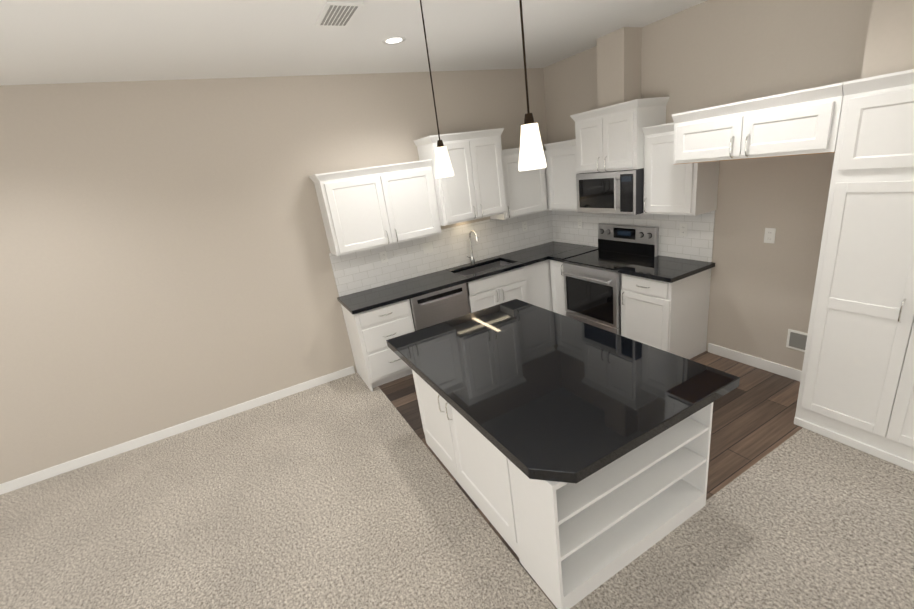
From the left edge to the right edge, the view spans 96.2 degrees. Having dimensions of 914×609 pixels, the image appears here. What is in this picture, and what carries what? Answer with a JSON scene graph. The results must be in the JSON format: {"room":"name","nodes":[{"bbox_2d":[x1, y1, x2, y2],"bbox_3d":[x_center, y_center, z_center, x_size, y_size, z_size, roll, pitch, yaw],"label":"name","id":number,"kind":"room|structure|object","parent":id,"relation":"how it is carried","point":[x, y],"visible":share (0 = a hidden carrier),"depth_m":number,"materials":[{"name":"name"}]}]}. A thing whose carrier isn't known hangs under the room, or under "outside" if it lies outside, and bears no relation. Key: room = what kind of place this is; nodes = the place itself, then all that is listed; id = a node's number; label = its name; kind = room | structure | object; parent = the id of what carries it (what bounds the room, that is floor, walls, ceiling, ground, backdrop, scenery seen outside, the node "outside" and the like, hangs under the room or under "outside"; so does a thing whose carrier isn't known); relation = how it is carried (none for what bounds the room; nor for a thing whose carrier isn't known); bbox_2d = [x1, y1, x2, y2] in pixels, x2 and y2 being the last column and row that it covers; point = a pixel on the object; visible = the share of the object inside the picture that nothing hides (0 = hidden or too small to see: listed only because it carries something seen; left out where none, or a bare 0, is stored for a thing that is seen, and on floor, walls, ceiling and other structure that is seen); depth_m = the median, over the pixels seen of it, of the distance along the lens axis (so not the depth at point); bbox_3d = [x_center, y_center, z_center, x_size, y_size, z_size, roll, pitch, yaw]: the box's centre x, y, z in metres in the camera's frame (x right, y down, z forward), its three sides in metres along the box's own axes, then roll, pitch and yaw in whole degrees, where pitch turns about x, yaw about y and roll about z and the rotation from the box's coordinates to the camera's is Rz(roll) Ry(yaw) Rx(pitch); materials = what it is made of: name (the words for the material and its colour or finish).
{"room":"kitchen","nodes":[
{"label":"kitchen","id":0,"kind":"room"},
{"bbox_2d":[0,68,552,483],"bbox_3d":[-2.180,-0.443,3.987,8.120,3.100,0.120,-17,21,-25],"label":"wall","id":1,"kind":"structure","parent":0,"point":[165,262],"depth_m":3.73,"materials":[{"name":"paint"}]},
{"bbox_2d":[0,366,354,494],"bbox_3d":[-3.336,1.406,3.745,4.925,0.092,0.014,-17,21,-25],"label":"baseboard","id":2,"kind":"structure","parent":1,"relation":"attached to","point":[6,487],"depth_m":3.97,"materials":[{"name":"white wood"}]},
{"bbox_2d":[309,159,441,255],"bbox_3d":[-0.811,-1.031,4.313,1.209,0.790,0.361,-17,21,-25],"label":"upper cabinet","id":3,"kind":"object","parent":1,"relation":"attached to","point":[363,209],"visible":1,"depth_m":4.17,"materials":[{"name":"white wood"}]},
{"bbox_2d":[329,210,552,296],"bbox_3d":[-0.003,-0.714,5.053,3.038,0.486,0.010,-17,21,-25],"label":"backsplash","id":4,"kind":"structure","parent":1,"relation":"attached to","point":[359,271],"depth_m":4.95,"materials":[{"name":"tile"}]},
{"bbox_2d":[380,251,387,262],"bbox_3d":[-0.825,-0.534,4.629,0.078,0.125,0.008,-17,21,-25],"label":"outlet","id":5,"kind":"object","parent":4,"relation":"attached to","point":[383,257],"visible":1,"depth_m":4.63,"materials":[{"name":"white plastic"}]},
{"bbox_2d":[422,242,432,253],"bbox_3d":[-0.345,-0.671,4.861,0.125,0.125,0.008,-17,21,-25],"label":"switch","id":6,"kind":"object","parent":4,"relation":"attached to","point":[428,247],"visible":1,"depth_m":4.86,"materials":[{"name":"white plastic"}]},
{"bbox_2d":[522,221,526,230],"bbox_3d":[0.900,-1.041,5.460,0.078,0.125,0.008,-17,21,-25],"label":"outlet","id":7,"kind":"object","parent":4,"relation":"attached to","point":[524,225],"visible":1,"depth_m":5.46,"materials":[{"name":"white plastic"}]},
{"bbox_2d":[414,128,507,225],"bbox_3d":[0.087,-1.435,4.657,0.911,0.932,0.451,-17,21,-25],"label":"upper cabinet","id":8,"kind":"object","parent":1,"relation":"attached to","point":[473,188],"visible":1,"depth_m":4.48,"materials":[{"name":"white wood"}]},
{"bbox_2d":[490,145,546,219],"bbox_3d":[0.747,-1.506,5.059,0.667,0.790,0.361,-17,21,-25],"label":"upper cabinet","id":9,"kind":"object","parent":1,"relation":"attached to","point":[526,194],"visible":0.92,"depth_m":4.96,"materials":[{"name":"white wood"}]},
{"bbox_2d":[0,0,706,85],"bbox_3d":[1.785,-1.364,0.018,12.440,0.100,10.240,-17,21,-25],"label":"ceiling","id":10,"kind":"structure","parent":0,"point":[62,41],"depth_m":2.92,"materials":[{"name":"paint"}]},
{"bbox_2d":[315,1,362,26],"bbox_3d":[-0.743,-1.809,2.566,0.220,0.013,0.380,-17,21,-25],"label":"ceiling vent","id":11,"kind":"object","parent":10,"relation":"in","point":[336,14],"visible":1,"depth_m":2.53,"materials":[{"name":"grey metal"}]},
{"bbox_2d":[382,36,405,44],"bbox_3d":[-0.494,-2.073,3.223,0.190,0.004,0.190,-17,21,-25],"label":"recessed light","id":12,"kind":"object","parent":10,"relation":"in","point":[393,40],"visible":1,"depth_m":3.22,"materials":[{"name":"white"}]},
{"bbox_2d":[420,0,453,177],"bbox_3d":[-0.146,-1.283,2.385,0.124,1.044,0.124,-17,21,-25],"label":"pendant light","id":13,"kind":"object","parent":10,"relation":"hanging from","point":[443,167],"visible":1,"depth_m":2.48,"materials":[{"name":"white glass"}]},
{"bbox_2d":[518,0,546,170],"bbox_3d":[0.247,-1.056,1.553,0.124,1.044,0.124,-17,21,-25],"label":"pendant light","id":14,"kind":"object","parent":10,"relation":"hanging from","point":[531,155],"visible":1,"depth_m":1.65,"materials":[{"name":"white glass"}]},
{"bbox_2d":[0,372,913,608],"bbox_3d":[2.209,1.615,1.030,12.440,0.050,10.240,-17,21,-25],"label":"floor carpet","id":15,"kind":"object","parent":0,"point":[345,492],"depth_m":2.56,"materials":[{"name":"beige carpet"}]},
{"bbox_2d":[794,69,913,471],"bbox_3d":[2.638,-0.101,2.277,0.281,2.260,0.982,-17,21,-25],"label":"pantry","id":16,"kind":"object","parent":15,"relation":"on","point":[856,389],"visible":1,"depth_m":2.44,"materials":[{"name":"white wood"}]},
{"bbox_2d":[379,351,802,608],"bbox_3d":[0.992,0.764,4.045,2.955,0.050,3.330,-17,21,-25],"label":"floor","id":17,"kind":"structure","parent":0,"point":[753,414],"depth_m":3.18,"materials":[{"name":"brown wood"}]},
{"bbox_2d":[341,299,414,391],"bbox_3d":[-0.823,0.363,4.512,0.590,0.889,0.629,-17,21,-25],"label":"drawers","id":18,"kind":"object","parent":17,"relation":"on","point":[378,361],"visible":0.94,"depth_m":4.25,"materials":[{"name":"white wood"}]},
{"bbox_2d":[409,283,469,330],"bbox_3d":[-0.260,0.197,4.770,0.679,0.887,0.635,-17,21,-25],"label":"dishwasher","id":19,"kind":"object","parent":17,"relation":"on","point":[437,307],"visible":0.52,"depth_m":4.44,"materials":[{"name":"grey metal"}]},
{"bbox_2d":[463,261,530,312],"bbox_3d":[0.373,-0.007,5.101,0.793,0.888,0.598,-17,21,-25],"label":"base cabinet","id":20,"kind":"object","parent":17,"relation":"on","point":[496,289],"depth_m":4.77,"materials":[{"name":"white wood"}]},
{"bbox_2d":[527,259,552,311],"bbox_3d":[1.141,-0.241,5.468,0.973,0.888,0.598,-17,21,-25],"label":"base cabinet","id":21,"kind":"object","parent":17,"relation":"on","point":[531,284],"depth_m":5.07,"materials":[{"name":"white wood"}]},
{"bbox_2d":[337,241,597,314],"bbox_3d":[0.233,-0.368,4.763,3.073,0.040,0.881,-17,21,-25],"label":"countertop","id":22,"kind":"structure","parent":21,"relation":"on","point":[370,299],"depth_m":4.66,"materials":[{"name":"black stone"}]},
{"bbox_2d":[467,230,477,263],"bbox_3d":[0.188,-0.690,4.995,0.104,0.425,0.212,-17,21,-25],"label":"faucet","id":23,"kind":"object","parent":22,"relation":"on","point":[472,257],"visible":1,"depth_m":5.06,"materials":[{"name":"silver metal"}]},
{"bbox_2d":[456,261,510,275],"bbox_3d":[0.337,-0.332,4.974,0.738,0.190,0.378,-17,21,-25],"label":"sink basin","id":24,"kind":"object","parent":22,"relation":"in","point":[481,268],"visible":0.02,"depth_m":5.14,"materials":[{"name":"silver metal"}]},
{"bbox_2d":[550,260,566,315],"bbox_3d":[1.500,-0.189,5.164,0.631,0.889,0.279,-17,21,-25],"label":"base cabinet","id":25,"kind":"object","parent":17,"relation":"on","point":[557,285],"visible":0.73,"depth_m":5.03,"materials":[{"name":"white wood"}]},
{"bbox_2d":[412,370,712,608],"bbox_3d":[0.550,0.812,2.787,1.169,0.780,1.626,-17,21,-25],"label":"kitchen island","id":26,"kind":"object","parent":17,"relation":"on","point":[571,544],"visible":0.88,"depth_m":2.19,"materials":[{"name":"white wood"}]},
{"bbox_2d":[386,299,739,482],"bbox_3d":[0.474,0.369,2.803,1.320,0.059,2.020,-17,21,-25],"label":"island countertop","id":27,"kind":"structure","parent":26,"relation":"on","point":[529,391],"depth_m":2.36,"materials":[{"name":"black stone"}]},
{"bbox_2d":[562,223,658,334],"bbox_3d":[1.687,-0.220,4.635,0.693,1.235,0.779,-17,21,-25],"label":"range","id":28,"kind":"object","parent":17,"relation":"on","point":[592,285],"visible":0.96,"depth_m":4.50,"materials":[{"name":"silver metal"}]},
{"bbox_2d":[621,268,710,358],"bbox_3d":[2.071,0.078,4.141,0.631,0.889,0.551,-17,21,-25],"label":"base cabinet","id":29,"kind":"object","parent":17,"relation":"on","point":[672,318],"visible":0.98,"depth_m":3.93,"materials":[{"name":"white wood"}]},
{"bbox_2d":[618,255,714,282],"bbox_3d":[2.015,-0.355,3.978,0.633,0.040,0.588,-17,21,-25],"label":"countertop","id":30,"kind":"structure","parent":29,"relation":"on","point":[666,269],"depth_m":3.90,"materials":[{"name":"black stone"}]},
{"bbox_2d":[596,27,641,107],"bbox_3d":[1.603,-2.317,4.066,0.240,0.645,0.330,-17,21,-25],"label":"wall","id":31,"kind":"structure","parent":0,"point":[618,66],"depth_m":3.96,"materials":[{"name":"paint"}]},
{"bbox_2d":[543,0,872,370],"bbox_3d":[2.100,-1.130,4.217,0.120,3.100,3.250,-17,21,-25],"label":"wall","id":32,"kind":"structure","parent":0,"point":[708,53],"depth_m":3.40,"materials":[{"name":"paint"}]},
{"bbox_2d":[544,139,579,210],"bbox_3d":[1.299,-1.573,5.025,0.361,0.790,0.913,-17,21,-25],"label":"upper cabinet","id":33,"kind":"object","parent":32,"relation":"attached to","point":[561,173],"visible":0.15,"depth_m":4.85,"materials":[{"name":"white wood"}]},
{"bbox_2d":[570,96,669,172],"bbox_3d":[1.620,-1.687,4.175,0.451,0.600,0.844,-17,21,-25],"label":"upper cabinet","id":34,"kind":"object","parent":32,"relation":"attached to","point":[610,138],"visible":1,"depth_m":3.96,"materials":[{"name":"white wood"}]},
{"bbox_2d":[576,168,643,214],"bbox_3d":[1.676,-1.198,4.333,0.477,0.424,0.768,-17,21,-25],"label":"microwave","id":35,"kind":"object","parent":34,"relation":"attached to","point":[620,192],"visible":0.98,"depth_m":4.16,"materials":[{"name":"grey metal"}]},
{"bbox_2d":[552,210,714,261],"bbox_3d":[1.850,-0.873,4.742,0.010,0.486,2.208,-17,21,-25],"label":"backsplash","id":36,"kind":"structure","parent":32,"relation":"attached to","point":[696,243],"depth_m":4.26,"materials":[{"name":"tile"}]},
{"bbox_2d":[578,218,581,227],"bbox_3d":[1.563,-1.031,5.218,0.008,0.125,0.078,-17,21,-25],"label":"outlet","id":37,"kind":"object","parent":36,"relation":"attached to","point":[579,222],"visible":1,"depth_m":5.21,"materials":[{"name":"white plastic"}]},
{"bbox_2d":[679,223,686,236],"bbox_3d":[2.222,-0.733,4.031,0.008,0.125,0.078,-17,21,-25],"label":"outlet","id":38,"kind":"object","parent":36,"relation":"attached to","point":[683,230],"visible":1,"depth_m":4.03,"materials":[{"name":"white plastic"}]},
{"bbox_2d":[642,122,719,215],"bbox_3d":[2.016,-1.239,3.740,0.361,0.790,0.525,-17,21,-25],"label":"upper cabinet","id":39,"kind":"object","parent":32,"relation":"attached to","point":[688,189],"visible":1,"depth_m":3.66,"materials":[{"name":"white wood"}]},
{"bbox_2d":[708,343,801,380],"bbox_3d":[2.775,0.544,3.711,0.014,0.100,1.005,-17,21,-25],"label":"baseboard","id":40,"kind":"structure","parent":32,"relation":"attached to","point":[734,355],"depth_m":3.75,"materials":[{"name":"white wood"}]},
{"bbox_2d":[672,82,843,163],"bbox_3d":[2.210,-1.264,2.922,0.691,0.374,1.030,-17,21,-25],"label":"upper cabinet","id":41,"kind":"object","parent":32,"relation":"attached to","point":[803,122],"visible":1,"depth_m":2.68,"materials":[{"name":"white wood"}]},
{"bbox_2d":[764,228,775,243],"bbox_3d":[2.588,-0.570,3.397,0.008,0.125,0.078,-17,21,-25],"label":"outlet","id":42,"kind":"object","parent":32,"relation":"attached to","point":[769,236],"visible":1,"depth_m":3.39,"materials":[{"name":"white plastic"}]},
{"bbox_2d":[786,329,807,351],"bbox_3d":[2.846,0.304,3.416,0.007,0.170,0.170,-17,21,-25],"label":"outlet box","id":43,"kind":"object","parent":32,"relation":"attached to","point":[796,340],"visible":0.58,"depth_m":3.43,"materials":[{"name":"white plastic"}]},
{"bbox_2d":[860,0,913,78],"bbox_3d":[2.945,-0.598,2.297,0.530,3.100,1.060,-17,21,-25],"label":"wall","id":44,"kind":"structure","parent":0,"point":[889,47],"depth_m":2.26,"materials":[{"name":"paint"}]}
]}

